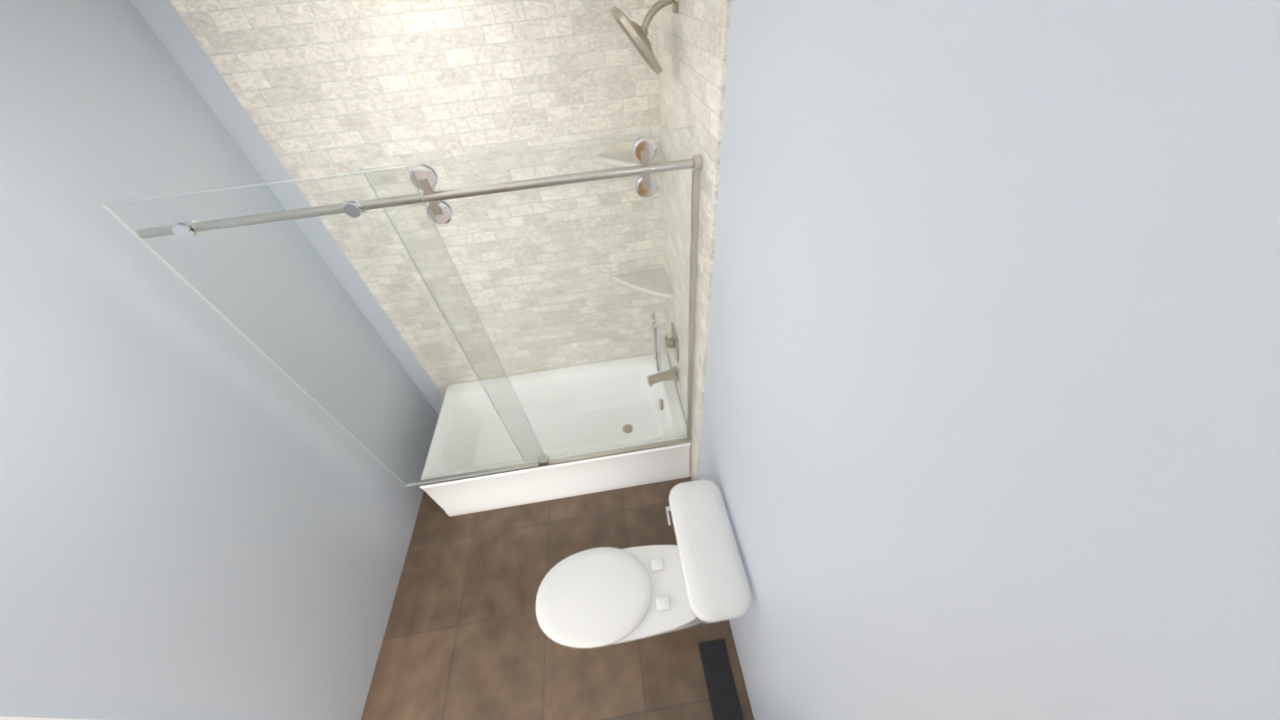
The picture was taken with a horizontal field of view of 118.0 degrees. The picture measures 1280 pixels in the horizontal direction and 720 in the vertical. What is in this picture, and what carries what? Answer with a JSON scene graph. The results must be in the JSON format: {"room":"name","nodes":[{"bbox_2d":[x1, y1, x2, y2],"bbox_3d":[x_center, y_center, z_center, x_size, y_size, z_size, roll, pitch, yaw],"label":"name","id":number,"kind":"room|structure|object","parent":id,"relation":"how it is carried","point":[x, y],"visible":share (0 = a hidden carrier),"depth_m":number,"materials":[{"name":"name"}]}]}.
{"room":"bathroom","nodes":[
{"label":"bathroom","id":0,"kind":"room"},
{"bbox_2d":[0,0,439,719],"bbox_3d":[-1.435,0.572,1.043,0.120,2.440,2.750,-9,45,-3],"label":"wall","id":1,"kind":"structure","parent":0,"point":[207,512],"depth_m":1.18,"materials":[{"name":"grey paint"}]},
{"bbox_2d":[0,716,90,719],"bbox_3d":[-1.317,1.228,0.615,0.150,2.110,0.940,-9,45,-3],"label":"door frame","id":2,"kind":"structure","parent":1,"relation":"attached to","point":[15,718],"depth_m":0.83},
{"bbox_2d":[130,0,444,415],"bbox_3d":[-0.781,-0.556,2.091,1.840,2.440,0.120,-9,45,-3],"label":"wall","id":3,"kind":"structure","parent":0,"point":[172,32],"depth_m":1.57,"materials":[{"name":"grey paint"}]},
{"bbox_2d":[169,0,667,396],"bbox_3d":[-0.654,-0.529,2.050,1.600,2.440,0.010,-9,45,-3],"label":"wall tile","id":4,"kind":"structure","parent":3,"relation":"attached to","point":[322,88],"depth_m":1.62,"materials":[{"name":"tile"}]},
{"bbox_2d":[595,147,671,173],"bbox_3d":[-0.036,-0.846,1.657,0.299,0.022,0.269,-9,45,-3],"label":"corner shelf","id":5,"kind":"object","parent":4,"relation":"attached to","point":[628,158],"depth_m":1.68,"materials":[{"name":"stone"}]},
{"bbox_2d":[360,477,754,719],"bbox_3d":[-1.155,1.740,1.650,3.540,0.100,3.840,-9,45,-3],"label":"floor","id":6,"kind":"structure","parent":0,"point":[465,638],"depth_m":1.89,"materials":[{"name":"tile"}]},
{"bbox_2d":[419,352,691,516],"bbox_3d":[-0.493,0.451,2.510,1.508,0.390,0.748,-9,45,-3],"label":"bathtub","id":7,"kind":"object","parent":6,"relation":"on","point":[538,484],"visible":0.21,"depth_m":2.52,"materials":[{"name":"ceramic"}]},
{"bbox_2d":[101,126,702,488],"bbox_3d":[-0.544,0.013,1.580,1.564,1.549,0.092,-9,45,-3],"label":"shower door","id":8,"kind":"structure","parent":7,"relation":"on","point":[424,179],"depth_m":1.23,"materials":[{"name":"clear glass"}]},
{"bbox_2d":[535,479,752,648],"bbox_3d":[-0.046,0.882,1.760,0.826,0.780,0.756,-9,45,-3],"label":"toilet","id":9,"kind":"object","parent":6,"relation":"on","point":[601,597],"visible":1,"depth_m":1.55,"materials":[{"name":"ceramic"}]},
{"bbox_2d":[698,639,744,719],"bbox_3d":[0.358,1.435,1.712,0.125,0.013,0.300,-9,45,-3],"label":"floor vent","id":10,"kind":"object","parent":6,"relation":"in","point":[722,691],"visible":1,"depth_m":1.71,"materials":[{"name":"black metal"}]},
{"bbox_2d":[698,0,1279,719],"bbox_3d":[0.382,0.299,1.124,0.120,2.440,2.990,-9,45,-3],"label":"wall","id":11,"kind":"structure","parent":0,"point":[991,414],"depth_m":0.33,"materials":[{"name":"grey paint"}]},
{"bbox_2d":[655,0,731,481],"bbox_3d":[0.192,-0.339,1.774,0.010,2.440,0.875,-9,45,-3],"label":"wall tile","id":12,"kind":"structure","parent":11,"relation":"attached to","point":[692,39],"depth_m":1.28,"materials":[{"name":"tile"}]},
{"bbox_2d":[612,268,673,298],"bbox_3d":[0.011,-0.401,2.107,0.299,0.022,0.269,-9,45,-3],"label":"corner shelf","id":13,"kind":"object","parent":12,"relation":"attached to","point":[630,279],"depth_m":2.12,"materials":[{"name":"stone"}]},
{"bbox_2d":[610,0,678,74],"bbox_3d":[0.017,-1.001,1.173,0.190,0.193,0.190,-9,45,-3],"label":"shower head","id":14,"kind":"object","parent":12,"relation":"attached to","point":[636,33],"visible":1,"depth_m":1.13},
{"bbox_2d":[647,366,678,387],"bbox_3d":[0.140,0.106,2.343,0.187,0.098,0.078,-9,45,-3],"label":"tub spout","id":15,"kind":"object","parent":12,"relation":"attached to","point":[662,375],"depth_m":2.32,"materials":[{"name":"silver metal"}]},
{"bbox_2d":[664,322,678,362],"bbox_3d":[0.174,-0.096,2.185,0.060,0.165,0.165,-9,45,-3],"label":"shower valve","id":16,"kind":"object","parent":12,"relation":"attached to","point":[674,336],"depth_m":2.16,"materials":[{"name":"silver metal"}]}
]}

